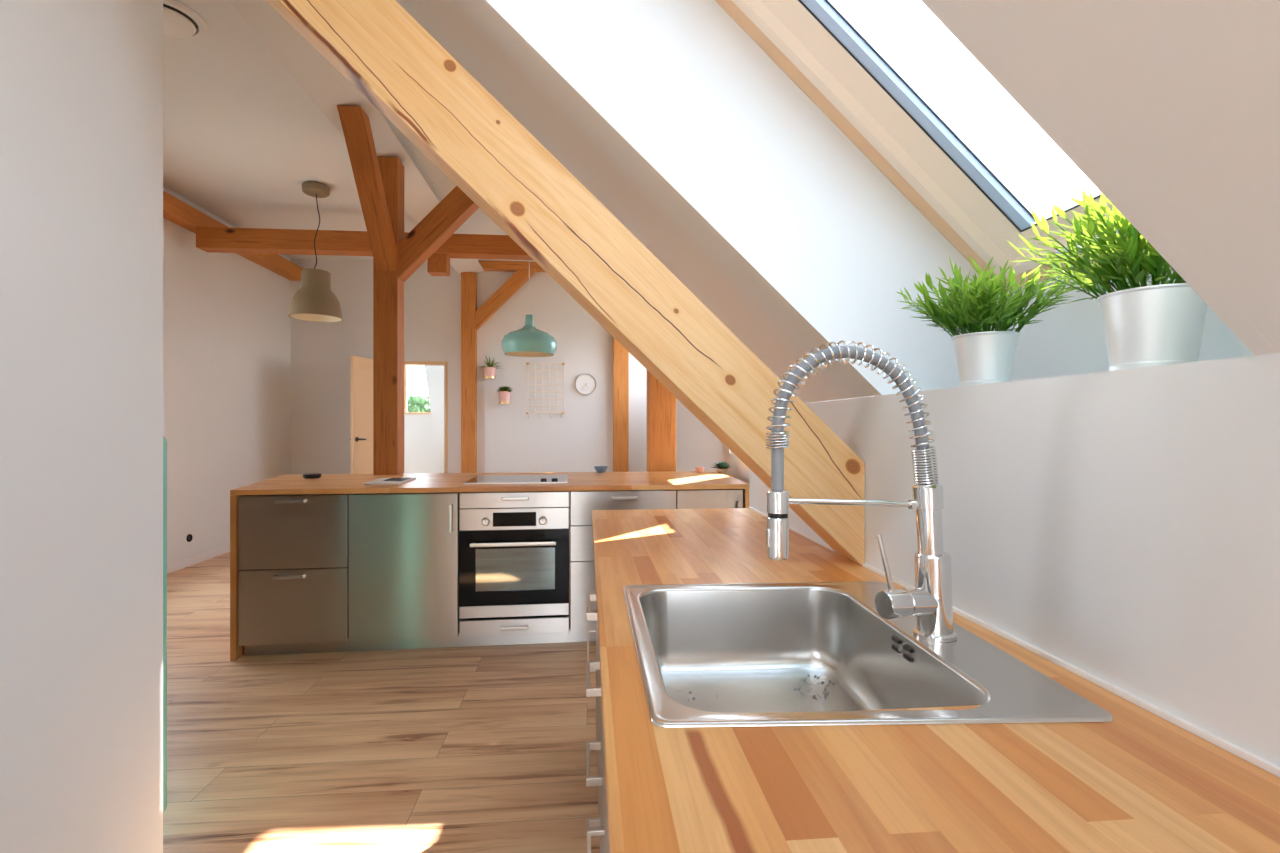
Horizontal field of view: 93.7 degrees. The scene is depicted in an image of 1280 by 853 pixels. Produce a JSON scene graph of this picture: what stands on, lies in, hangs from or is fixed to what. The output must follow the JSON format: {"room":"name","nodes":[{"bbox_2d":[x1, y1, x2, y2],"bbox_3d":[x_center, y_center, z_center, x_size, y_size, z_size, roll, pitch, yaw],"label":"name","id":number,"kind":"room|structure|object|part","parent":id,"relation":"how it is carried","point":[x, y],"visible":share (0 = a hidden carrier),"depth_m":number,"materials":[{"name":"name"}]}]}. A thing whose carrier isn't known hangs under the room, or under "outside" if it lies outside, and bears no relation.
{"room":"attic kitchen","nodes":[
{"label":"attic kitchen","id":0,"kind":"room"},
{"bbox_2d":[0,0,162,852],"bbox_3d":[-1.088,-0.380,-0.522,0.080,3.200,4.151,0,0,-5],"label":"wall partition","id":1,"kind":"structure","parent":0,"point":[81,81],"depth_m":1.30,"materials":[{"name":"white paint"}]},
{"bbox_2d":[163,186,290,563],"bbox_3d":[-3.728,-0.430,2.130,0.100,3.300,9.900,0,0,-5],"label":"wall","id":2,"kind":"structure","parent":0,"point":[227,322],"depth_m":5.67,"materials":[{"name":"white paint"}]},
{"bbox_2d":[186,534,191,541],"bbox_3d":[-3.948,0.978,5.261,0.010,0.068,0.068,0,0,-5],"label":"wall outlet","id":3,"kind":"object","parent":2,"relation":"attached to","point":[189,536],"visible":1,"depth_m":5.26,"materials":[{"name":"black plastic"}]},
{"bbox_2d":[167,544,229,573],"bbox_3d":[-3.671,1.183,2.135,0.014,0.075,9.900,0,0,-5],"label":"baseboard","id":4,"kind":"structure","parent":2,"relation":"attached to","point":[171,567],"depth_m":5.35,"materials":[{"name":"white paint"}]},
{"bbox_2d":[163,191,302,280],"bbox_3d":[-3.848,-1.791,4.878,0.138,0.150,4.395,0,0,-5],"label":"timber beam","id":5,"kind":"structure","parent":2,"relation":"attached to","point":[175,210],"depth_m":5.27,"materials":[{"name":"brown wood"}]},
{"bbox_2d":[163,0,534,261],"bbox_3d":[-1.439,-2.030,2.332,4.696,0.100,10.100,0,0,-5],"label":"ceiling","id":6,"kind":"structure","parent":0,"point":[242,138],"depth_m":4.21,"materials":[{"name":"white paint"}]},
{"bbox_2d":[163,0,207,38],"bbox_3d":[-2.283,-1.961,2.890,0.330,0.037,0.330,0,0,-5],"label":"ceiling vent","id":7,"kind":"object","parent":6,"relation":"in","point":[179,20],"visible":0.61,"depth_m":2.90,"materials":[{"name":"white paint"}]},
{"bbox_2d":[288,181,342,321],"bbox_3d":[-2.659,-1.434,4.925,0.396,1.088,0.396,0,0,-5],"label":"pendant lamp","id":8,"kind":"object","parent":6,"relation":"hanging from","point":[315,301],"visible":1,"depth_m":4.83,"materials":[{"name":"beige ceramic"}]},
{"bbox_3d":[-2.659,-1.083,4.925,0.396,0.385,0.396,0,0,-5],"label":"lamp shade","id":9,"kind":"part","parent":8,"relation":"part of","materials":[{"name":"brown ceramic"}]},
{"bbox_3d":[-2.651,-1.591,4.926,0.050,0.636,0.009,0,0,-5],"label":"cord","id":10,"kind":"part","parent":8,"relation":"part of","materials":[{"name":"black plastic"}]},
{"bbox_2d":[501,260,556,356],"bbox_3d":[-1.021,-1.321,5.532,0.504,1.315,0.504,0,0,-5],"label":"pendant lamp","id":11,"kind":"object","parent":6,"relation":"hanging from","point":[528,341],"visible":0.91,"depth_m":5.36,"materials":[{"name":"teal paint"}]},
{"bbox_3d":[-1.021,-0.847,5.532,0.504,0.366,0.504,0,0,-5],"label":"lamp shade","id":12,"kind":"part","parent":11,"relation":"part of","materials":[{"name":"teal metal"}]},
{"bbox_3d":[-1.021,-1.488,5.532,0.008,0.925,0.008,0,0,-5],"label":"cord","id":13,"kind":"part","parent":11,"relation":"part of","materials":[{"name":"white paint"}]},
{"bbox_2d":[163,526,599,852],"bbox_3d":[-1.538,1.260,3.679,4.736,0.080,12.800,0,0,-5],"label":"floor","id":14,"kind":"structure","parent":0,"point":[468,749],"depth_m":2.29,"materials":[{"name":"brown wood"}]},
{"bbox_2d":[163,436,166,812],"bbox_3d":[-1.622,0.610,1.399,0.615,1.220,0.673,0,0,-5],"label":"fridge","id":15,"kind":"object","parent":14,"relation":"on","point":[164,438],"visible":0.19,"depth_m":1.69,"materials":[{"name":"teal metal"}]},
{"bbox_2d":[238,494,348,645],"bbox_3d":[-1.862,0.753,3.432,0.546,0.783,0.598,0,0,-7],"label":"base cabinet","id":16,"kind":"object","parent":14,"relation":"on","point":[293,550],"visible":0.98,"depth_m":3.17,"materials":[{"name":"grey"}]},
{"bbox_3d":[-1.840,0.788,3.149,0.148,0.018,0.030,0,0,-7],"label":"handle","id":17,"kind":"part","parent":16,"relation":"part of","materials":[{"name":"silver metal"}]},
{"bbox_3d":[-1.835,0.392,3.150,0.146,0.018,0.030,0,0,-7],"label":"handle","id":18,"kind":"part","parent":16,"relation":"part of","materials":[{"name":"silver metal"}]},
{"bbox_3d":[-1.832,0.951,3.174,0.541,0.389,0.018,0,0,-7],"label":"drawer","id":19,"kind":"part","parent":16,"relation":"part of","materials":[{"name":"metal"}]},
{"bbox_3d":[-1.832,0.557,3.174,0.541,0.385,0.018,0,0,-7],"label":"drawer","id":20,"kind":"part","parent":16,"relation":"part of","materials":[{"name":"metal"}]},
{"bbox_2d":[373,156,403,474],"bbox_3d":[-1.742,-0.754,4.168,0.162,2.168,0.160,0,0,-5],"label":"timber post","id":21,"kind":"object","parent":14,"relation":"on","point":[388,289],"visible":0.92,"depth_m":4.09,"materials":[{"name":"brown wood"}]},
{"bbox_2d":[196,227,532,259],"bbox_3d":[-1.597,-1.624,5.410,4.440,0.178,0.160,0,0,-5],"label":"timber beam","id":22,"kind":"structure","parent":21,"relation":"attached to","point":[208,239],"depth_m":5.24,"materials":[{"name":"brown wood"}]},
{"bbox_2d":[427,254,449,275],"bbox_3d":[-1.810,-1.452,5.402,0.165,0.163,0.140,0,0,-5],"label":"timber beam","id":23,"kind":"structure","parent":22,"relation":"attached to","point":[437,264],"depth_m":5.33,"materials":[{"name":"brown wood"}]},
{"bbox_2d":[337,105,396,270],"bbox_3d":[-1.698,-1.449,3.762,0.136,0.777,0.651,0,0,-5],"label":"brace","id":24,"kind":"object","parent":21,"relation":"attached to","point":[355,122],"visible":1,"depth_m":3.73,"materials":[{"name":"brown wood"}]},
{"bbox_2d":[398,186,478,281],"bbox_3d":[-1.274,-1.423,4.209,0.775,0.813,0.140,0,0,-5],"label":"brace","id":25,"kind":"object","parent":21,"relation":"attached to","point":[435,228],"visible":0.66,"depth_m":4.13,"materials":[{"name":"brown wood"}]},
{"bbox_2d":[349,492,459,640],"bbox_3d":[-1.305,0.753,3.498,0.571,0.783,0.598,0,0,-7],"label":"base cabinet","id":26,"kind":"object","parent":14,"relation":"on","point":[404,547],"visible":0.93,"depth_m":3.23,"materials":[{"name":"grey"}]},
{"bbox_3d":[-1.025,0.496,3.245,0.018,0.152,0.030,0,0,-7],"label":"handle","id":27,"kind":"part","parent":26,"relation":"part of","materials":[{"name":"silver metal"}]},
{"bbox_2d":[244,628,595,655],"bbox_3d":[-0.762,1.183,3.358,2.706,0.074,0.016,0,0,-7],"label":"plinth","id":28,"kind":"object","parent":14,"relation":"on","point":[368,645],"visible":0.43,"depth_m":3.29,"materials":[{"name":"metal"}]},
{"bbox_2d":[461,272,476,472],"bbox_3d":[-2.048,-0.308,7.187,0.165,3.055,0.118,0,0,-5],"label":"timber post","id":29,"kind":"object","parent":14,"relation":"on","point":[468,279],"visible":0.66,"depth_m":7.13,"materials":[{"name":"brown wood"}]},
{"bbox_2d":[230,471,748,660],"bbox_3d":[-0.867,0.775,3.785,3.045,0.890,1.030,0,0,-7],"label":"countertop","id":30,"kind":"structure","parent":14,"relation":"on","point":[662,480],"depth_m":3.38,"materials":[{"name":"brown wood"}]},
{"bbox_3d":[-2.194,0.789,3.637,0.177,0.861,1.040,0,0,-17],"label":"panel","id":31,"kind":"part","parent":30,"relation":"part of","materials":[{"name":"brown wood"}]},
{"bbox_2d":[303,473,320,478],"bbox_3d":[-2.102,0.314,3.845,0.106,0.030,0.106,0,0,-5],"label":"dish","id":32,"kind":"object","parent":30,"relation":"on","point":[305,475],"visible":1,"depth_m":3.81,"materials":[{"name":"black ceramic"}]},
{"bbox_2d":[364,478,415,484],"bbox_3d":[-1.492,0.324,3.571,0.215,0.011,0.356,0,0,-5],"label":"magazine","id":33,"kind":"object","parent":30,"relation":"on","point":[381,481],"visible":1,"depth_m":3.49,"materials":[{"name":"white paper"}]},
{"bbox_2d":[383,478,410,480],"bbox_3d":[-1.466,0.319,3.621,0.125,0.001,0.240,0,0,-5],"label":"photo","id":34,"kind":"object","parent":33,"relation":"on","point":[388,479],"depth_m":3.61,"materials":[{"name":"grey"}]},
{"bbox_2d":[463,475,567,483],"bbox_3d":[-0.749,0.319,3.727,0.594,0.021,0.521,0,0,-7],"label":"cooktop","id":35,"kind":"object","parent":30,"relation":"in","point":[479,479],"visible":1,"depth_m":3.65,"materials":[{"name":"black glass"}]},
{"bbox_2d":[594,466,607,472],"bbox_3d":[-0.277,0.307,4.272,0.099,0.045,0.099,0,0,-5],"label":"bowl","id":36,"kind":"object","parent":30,"relation":"on","point":[600,469],"visible":1,"depth_m":4.24,"materials":[{"name":"blue ceramic"}]},
{"bbox_2d":[695,467,704,472],"bbox_3d":[0.426,0.310,4.274,0.068,0.039,0.068,0,0,-5],"label":"cup","id":37,"kind":"object","parent":30,"relation":"on","point":[697,469],"visible":1,"depth_m":4.25,"materials":[{"name":"pink ceramic"}]},
{"bbox_2d":[711,462,732,472],"bbox_3d":[0.583,0.289,4.268,0.181,0.081,0.183,0,0,-5],"label":"potted succulent","id":38,"kind":"object","parent":30,"relation":"on","point":[721,467],"visible":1,"depth_m":4.24,"materials":[{"name":"green plant"}]},
{"bbox_3d":[0.593,0.789,3.938,0.030,0.861,0.994,0,0,-3],"label":"panel","id":39,"kind":"part","parent":30,"relation":"part of","materials":[{"name":"brown wood"}]},
{"bbox_2d":[459,491,568,636],"bbox_3d":[-0.721,0.753,3.567,0.598,0.783,0.598,0,0,-7],"label":"base cabinet","id":40,"kind":"object","parent":14,"relation":"on","point":[490,626],"visible":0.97,"depth_m":3.30,"materials":[{"name":"grey metal"}]},
{"bbox_2d":[459,507,568,618],"bbox_3d":[-0.717,0.748,3.540,0.592,0.594,0.573,0,0,-7],"label":"oven","id":41,"kind":"object","parent":40,"relation":"in","point":[514,562],"visible":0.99,"depth_m":3.29,"materials":[{"name":"grey metal"}]},
{"bbox_3d":[-0.840,0.519,3.265,0.049,0.049,0.027,0,0,-7],"label":"knob","id":42,"kind":"part","parent":41,"relation":"part of","materials":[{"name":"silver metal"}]},
{"bbox_3d":[-0.690,0.640,3.275,0.460,0.021,0.041,0,0,-7],"label":"handle","id":43,"kind":"part","parent":41,"relation":"part of","materials":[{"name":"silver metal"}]},
{"bbox_3d":[-0.690,0.774,3.310,0.592,0.411,0.028,0,0,-7],"label":"door","id":44,"kind":"part","parent":41,"relation":"part of","materials":[{"name":"black glass"}]},
{"bbox_3d":[-0.690,1.014,3.310,0.592,0.063,0.028,0,0,-7],"label":"panel","id":45,"kind":"part","parent":41,"relation":"part of","materials":[{"name":"metal"}]},
{"bbox_3d":[-0.690,0.509,3.311,0.592,0.116,0.030,0,0,-7],"label":"control panel","id":46,"kind":"part","parent":41,"relation":"part of","materials":[{"name":"metal"}]},
{"bbox_3d":[-0.534,0.519,3.301,0.049,0.049,0.027,0,0,-7],"label":"knob","id":47,"kind":"part","parent":41,"relation":"part of","materials":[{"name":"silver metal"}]},
{"bbox_3d":[-0.690,1.103,3.309,0.592,0.083,0.018,0,0,-7],"label":"drawer","id":48,"kind":"part","parent":40,"relation":"part of","materials":[{"name":"metal"}]},
{"bbox_3d":[-0.687,1.104,3.285,0.148,0.018,0.030,0,0,-7],"label":"handle","id":49,"kind":"part","parent":40,"relation":"part of","materials":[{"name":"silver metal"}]},
{"bbox_3d":[-0.690,0.406,3.309,0.592,0.083,0.018,0,0,-7],"label":"drawer","id":50,"kind":"part","parent":40,"relation":"part of","materials":[{"name":"metal"}]},
{"bbox_3d":[-0.684,0.395,3.285,0.144,0.018,0.030,0,0,-7],"label":"handle","id":51,"kind":"part","parent":40,"relation":"part of","materials":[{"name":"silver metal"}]},
{"bbox_2d":[586,593,603,852],"bbox_3d":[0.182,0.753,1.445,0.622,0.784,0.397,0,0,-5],"label":"base cabinet","id":52,"kind":"object","parent":14,"relation":"on","point":[590,616],"visible":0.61,"depth_m":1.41,"materials":[{"name":"grey metal"}]},
{"bbox_3d":[-0.109,0.425,1.419,0.036,0.018,0.160,0,0,-5],"label":"handle","id":53,"kind":"part","parent":52,"relation":"part of","materials":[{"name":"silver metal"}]},
{"bbox_3d":[-0.109,0.985,1.419,0.036,0.018,0.160,0,0,-5],"label":"handle","id":54,"kind":"part","parent":52,"relation":"part of","materials":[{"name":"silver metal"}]},
{"bbox_3d":[-0.109,0.595,1.419,0.036,0.018,0.160,0,0,-5],"label":"handle","id":55,"kind":"part","parent":52,"relation":"part of","materials":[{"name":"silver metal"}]},
{"bbox_3d":[-0.109,0.795,1.419,0.036,0.018,0.160,0,0,-5],"label":"handle","id":56,"kind":"part","parent":52,"relation":"part of","materials":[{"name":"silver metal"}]},
{"bbox_3d":[-0.082,1.050,1.422,0.018,0.190,0.393,0,0,-5],"label":"drawer","id":57,"kind":"part","parent":52,"relation":"part of","materials":[{"name":"metal"}]},
{"bbox_3d":[-0.082,0.853,1.422,0.018,0.196,0.393,0,0,-5],"label":"drawer","id":58,"kind":"part","parent":52,"relation":"part of","materials":[{"name":"metal"}]},
{"bbox_3d":[-0.082,0.653,1.422,0.018,0.196,0.393,0,0,-5],"label":"drawer","id":59,"kind":"part","parent":52,"relation":"part of","materials":[{"name":"metal"}]},
{"bbox_2d":[592,508,1279,852],"bbox_3d":[0.254,0.344,0.914,0.630,0.028,2.977,0,0,-5],"label":"countertop","id":60,"kind":"structure","parent":52,"relation":"on","point":[1138,781],"depth_m":0.57,"materials":[{"name":"brown wood"}]},
{"bbox_2d":[265,0,864,565],"bbox_3d":[-0.339,-0.620,1.413,1.734,1.900,0.145,0,0,-5],"label":"wooden beam","id":61,"kind":"structure","parent":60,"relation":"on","point":[377,46],"depth_m":1.36,"materials":[{"name":"brown wood"}]},
{"bbox_2d":[623,581,1113,726],"bbox_3d":[0.263,0.418,0.953,0.550,0.186,0.610,0,0,-5],"label":"sink","id":62,"kind":"object","parent":60,"relation":"in","point":[747,645],"visible":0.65,"depth_m":1.09,"materials":[{"name":"metal"}]},
{"bbox_2d":[674,675,834,703],"bbox_3d":[0.222,0.488,0.954,0.329,0.004,0.430,0,0,-5],"label":"water droplets","id":63,"kind":"object","parent":62,"relation":"in","point":[808,675],"visible":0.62,"depth_m":1.12,"materials":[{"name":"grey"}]},
{"bbox_3d":[0.221,0.410,0.955,0.419,0.165,0.547,0,0,-5],"label":"bowl","id":64,"kind":"part","parent":62,"relation":"part of","materials":[{"name":"metal"}]},
{"bbox_2d":[766,340,956,641],"bbox_3d":[0.344,0.098,0.921,0.300,0.460,0.070,0,0,-9],"label":"tap","id":65,"kind":"object","parent":62,"relation":"on","point":[930,602],"visible":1,"depth_m":0.92,"materials":[{"name":"silver metal"}]},
{"bbox_3d":[0.327,0.120,0.928,0.214,0.020,0.015,0,0,-5],"label":"support arm","id":66,"kind":"part","parent":65,"relation":"part of","materials":[{"name":"silver metal"}]},
{"bbox_3d":[0.375,0.209,0.915,0.025,0.089,0.009,0,0,20],"label":"lever","id":67,"kind":"part","parent":65,"relation":"part of","materials":[{"name":"silver metal"}]},
{"bbox_2d":[587,752,609,852],"bbox_3d":[0.228,0.754,0.947,0.620,0.781,0.597,0,0,-5],"label":"base cabinet","id":68,"kind":"object","parent":14,"relation":"on","point":[593,830],"visible":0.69,"depth_m":1.17,"materials":[{"name":"grey metal"}]},
{"bbox_3d":[-0.087,0.870,1.179,0.034,0.160,0.016,0,0,-5],"label":"handle","id":69,"kind":"part","parent":68,"relation":"part of","materials":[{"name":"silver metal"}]},
{"bbox_3d":[-0.038,0.754,0.924,0.018,0.781,0.593,0,0,-5],"label":"door","id":70,"kind":"part","parent":68,"relation":"part of","materials":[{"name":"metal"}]},
{"bbox_2d":[613,337,628,471],"bbox_3d":[-0.235,-0.330,7.347,0.186,3.098,0.118,0,0,-5],"label":"timber post","id":71,"kind":"object","parent":14,"relation":"on","point":[620,354],"visible":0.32,"depth_m":7.29,"materials":[{"name":"brown wood"}]},
{"bbox_2d":[570,490,675,631],"bbox_3d":[-0.122,0.753,3.638,0.601,0.783,0.598,0,0,-7],"label":"base cabinet","id":72,"kind":"object","parent":14,"relation":"on","point":[582,503],"visible":0.38,"depth_m":3.35,"materials":[{"name":"grey metal"}]},
{"bbox_3d":[-0.091,0.653,3.380,0.596,0.196,0.018,0,0,-7],"label":"drawer","id":73,"kind":"part","parent":72,"relation":"part of","materials":[{"name":"metal"}]},
{"bbox_3d":[-0.091,0.950,3.380,0.596,0.390,0.018,0,0,-7],"label":"drawer","id":74,"kind":"part","parent":72,"relation":"part of","materials":[{"name":"metal"}]},
{"bbox_3d":[-0.091,0.458,3.380,0.596,0.187,0.018,0,0,-7],"label":"drawer","id":75,"kind":"part","parent":72,"relation":"part of","materials":[{"name":"metal"}]},
{"bbox_3d":[-0.086,0.402,3.356,0.147,0.018,0.030,0,0,-7],"label":"handle","id":76,"kind":"part","parent":72,"relation":"part of","materials":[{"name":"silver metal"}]},
{"bbox_2d":[647,370,675,471],"bbox_3d":[0.160,-0.378,4.552,0.203,3.195,0.200,0,0,-5],"label":"timber post","id":77,"kind":"object","parent":14,"relation":"on","point":[661,403],"visible":0.13,"depth_m":4.45,"materials":[{"name":"brown wood"}]},
{"bbox_2d":[676,489,742,508],"bbox_3d":[0.372,0.753,3.696,0.390,0.783,0.598,0,0,-7],"label":"base cabinet","id":78,"kind":"object","parent":14,"relation":"on","point":[697,498],"visible":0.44,"depth_m":3.43,"materials":[{"name":"grey"}]},
{"bbox_2d":[403,414,443,473],"bbox_3d":[-2.890,-0.130,8.288,3.100,2.700,1.980,0,0,-5],"label":"wall","id":79,"kind":"structure","parent":0,"point":[422,452],"depth_m":9.14,"materials":[{"name":"white paint"}]},
{"bbox_2d":[404,365,430,413],"bbox_3d":[-3.340,-0.610,9.172,0.520,0.840,0.120,0,0,-5],"label":"window","id":80,"kind":"structure","parent":79,"relation":"in","point":[405,366],"depth_m":9.14,"materials":[{"name":"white wood"}]},
{"bbox_2d":[424,365,443,447],"bbox_3d":[-2.988,-0.455,8.997,0.470,1.550,0.350,0,0,-5],"label":"wall","id":81,"kind":"structure","parent":0,"point":[434,375],"depth_m":8.82,"materials":[{"name":"white paint"}]},
{"bbox_2d":[291,258,646,519],"bbox_3d":[-1.860,-0.430,7.325,4.736,3.300,0.120,0,0,-5],"label":"wall","id":82,"kind":"structure","parent":0,"point":[508,440],"depth_m":7.26,"materials":[{"name":"white paint"}]},
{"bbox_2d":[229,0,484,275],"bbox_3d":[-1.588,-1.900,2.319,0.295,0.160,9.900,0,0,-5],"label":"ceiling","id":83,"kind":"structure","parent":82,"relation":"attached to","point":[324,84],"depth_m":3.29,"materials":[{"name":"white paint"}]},
{"bbox_2d":[350,356,446,473],"bbox_3d":[-2.742,0.220,6.909,0.896,2.000,0.813,0,0,-5],"label":"door","id":84,"kind":"structure","parent":82,"relation":"in","point":[361,438],"depth_m":6.67,"materials":[{"name":"brown wood"}]},
{"bbox_3d":[-3.093,0.140,6.571,0.126,0.051,0.141,0,0,8],"label":"handle","id":85,"kind":"part","parent":84,"relation":"part of","materials":[{"name":"grey metal"}]},
{"bbox_2d":[480,356,502,378],"bbox_3d":[-1.792,-0.715,7.152,0.284,0.284,0.322,0,0,39],"label":"wall planter","id":86,"kind":"object","parent":82,"relation":"attached to","point":[490,371],"visible":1,"depth_m":7.13,"materials":[{"name":"pink ceramic"}]},
{"bbox_3d":[-1.799,-0.644,7.182,0.149,0.128,0.149,0,0,-5],"label":"pot","id":87,"kind":"part","parent":86,"relation":"part of","materials":[{"name":"pink ceramic"}]},
{"bbox_2d":[497,385,512,403],"bbox_3d":[-1.624,-0.385,7.179,0.172,0.225,0.173,0,0,42],"label":"wall planter","id":88,"kind":"object","parent":82,"relation":"attached to","point":[504,393],"visible":1,"depth_m":7.15,"materials":[{"name":"pink ceramic"}]},
{"bbox_3d":[-1.625,-0.350,7.202,0.140,0.140,0.140,0,0,-5],"label":"pot","id":89,"kind":"part","parent":88,"relation":"part of","materials":[{"name":"pink ceramic"}]},
{"bbox_2d":[475,270,535,329],"bbox_3d":[-1.613,-1.518,7.230,0.705,0.719,0.108,0,0,-5],"label":"brace","id":90,"kind":"object","parent":82,"relation":"attached to","point":[519,278],"visible":1,"depth_m":7.17,"materials":[{"name":"brown wood"}]},
{"bbox_2d":[478,260,545,271],"bbox_3d":[-0.735,-1.929,7.303,2.400,0.098,0.118,0,0,-5],"label":"timber beam","id":91,"kind":"structure","parent":82,"relation":"attached to","point":[508,266],"depth_m":7.18,"materials":[{"name":"brown wood"}]},
{"bbox_2d":[527,362,564,417],"bbox_3d":[-1.147,-0.441,7.298,0.462,0.680,0.058,0,0,-5],"label":"grid","id":92,"kind":"object","parent":82,"relation":"attached to","point":[528,363],"visible":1,"depth_m":7.31,"materials":[{"name":"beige metal"}]},
{"bbox_2d":[575,373,596,394],"bbox_3d":[-0.661,-0.520,7.352,0.268,0.268,0.036,0,0,-5],"label":"wall clock","id":93,"kind":"object","parent":82,"relation":"attached to","point":[585,383],"visible":1,"depth_m":7.35,"materials":[{"name":"grey"}]},
{"bbox_2d":[676,398,748,483],"bbox_3d":[0.626,-0.380,5.301,0.060,3.200,4.350,0,0,-5],"label":"wall","id":94,"kind":"structure","parent":0,"point":[696,445],"depth_m":5.73,"materials":[{"name":"white paint"}]},
{"bbox_2d":[716,468,727,472],"bbox_3d":[0.582,0.315,4.268,0.090,0.029,0.090,0,0,-5],"label":"pot","id":95,"kind":"object","parent":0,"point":[719,470],"depth_m":4.24,"materials":[{"name":"ceramic"}]},
{"bbox_2d":[481,0,999,394],"bbox_3d":[0.129,-0.740,1.312,1.401,1.339,0.020,0,0,-5],"label":"skylight reveal","id":96,"kind":"structure","parent":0,"point":[681,84],"depth_m":1.31,"materials":[{"name":"white paint"}]},
{"bbox_2d":[396,0,1279,402],"bbox_3d":[-0.053,-0.737,0.261,2.536,2.416,5.530,0,0,-5],"label":"ceiling","id":97,"kind":"structure","parent":0,"point":[1178,100],"depth_m":0.53,"materials":[{"name":"white paint"}]},
{"bbox_2d":[951,331,1020,386],"bbox_3d":[0.611,-0.116,1.063,0.107,0.090,0.107,0,0,-5],"label":"pot","id":98,"kind":"object","parent":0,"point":[982,357],"depth_m":1.03,"materials":[{"name":"silver metal"}]},
{"bbox_2d":[749,353,1279,777],"bbox_3d":[0.925,0.575,0.348,0.595,1.290,5.530,0,0,-5],"label":"wall","id":99,"kind":"structure","parent":0,"point":[1123,526],"depth_m":0.74,"materials":[{"name":"white paint"}]},
{"bbox_2d":[895,255,1077,386],"bbox_3d":[0.613,-0.184,1.058,0.290,0.226,0.259,0,0,-28],"label":"potted grass","id":100,"kind":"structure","parent":99,"relation":"on","point":[984,355],"depth_m":1.02,"materials":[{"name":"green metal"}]},
{"bbox_2d":[748,506,1279,776],"bbox_3d":[0.571,0.327,0.943,0.006,0.007,2.978,0,0,-5],"label":"trim","id":101,"kind":"structure","parent":99,"relation":"attached to","point":[1242,753],"depth_m":0.74,"materials":[{"name":"white"}]},
{"bbox_2d":[1008,188,1206,370],"bbox_3d":[0.651,-0.190,0.769,0.317,0.239,0.310,0,0,-5],"label":"potted grass","id":102,"kind":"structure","parent":99,"relation":"on","point":[1155,324],"depth_m":0.73,"materials":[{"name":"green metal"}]},
{"bbox_2d":[921,0,1277,354],"bbox_3d":[0.197,-0.740,0.544,1.401,1.339,0.020,0,0,-5],"label":"wall","id":103,"kind":"structure","parent":0,"point":[943,10],"depth_m":0.56,"materials":[{"name":"white paint"}]},
{"bbox_2d":[1000,249,1253,380],"bbox_3d":[0.861,-0.188,0.990,0.020,0.235,0.750,0,0,-5],"label":"wall niche","id":104,"kind":"object","parent":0,"point":[1069,339],"visible":0.11,"depth_m":1.16,"materials":[{"name":"white paint"}]},
{"bbox_2d":[715,0,1146,290],"bbox_3d":[0.319,-0.869,0.942,1.189,1.138,0.750,0,0,-5],"label":"window","id":105,"kind":"structure","parent":104,"relation":"attached to","point":[812,42],"depth_m":1.22,"materials":[{"name":"pine"},{"name":"grey aluminium"},{"name":"clear glass"}]},
{"bbox_2d":[1097,283,1206,370],"bbox_3d":[0.649,-0.120,0.760,0.112,0.098,0.112,0,0,-5],"label":"pot","id":106,"kind":"object","parent":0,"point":[1156,324],"depth_m":0.72,"materials":[{"name":"silver metal"}]},
{"label":"outside","id":107,"kind":"structure","parent":0,"visible":0},
{"bbox_2d":[407,395,430,411],"bbox_3d":[-7.468,1.572,19.434,2.286,5.304,2.321,0,0,-5],"label":"tree","id":108,"kind":"object","parent":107,"point":[422,404],"visible":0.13,"depth_m":19.19,"materials":[{"name":"green plant"}]}
]}

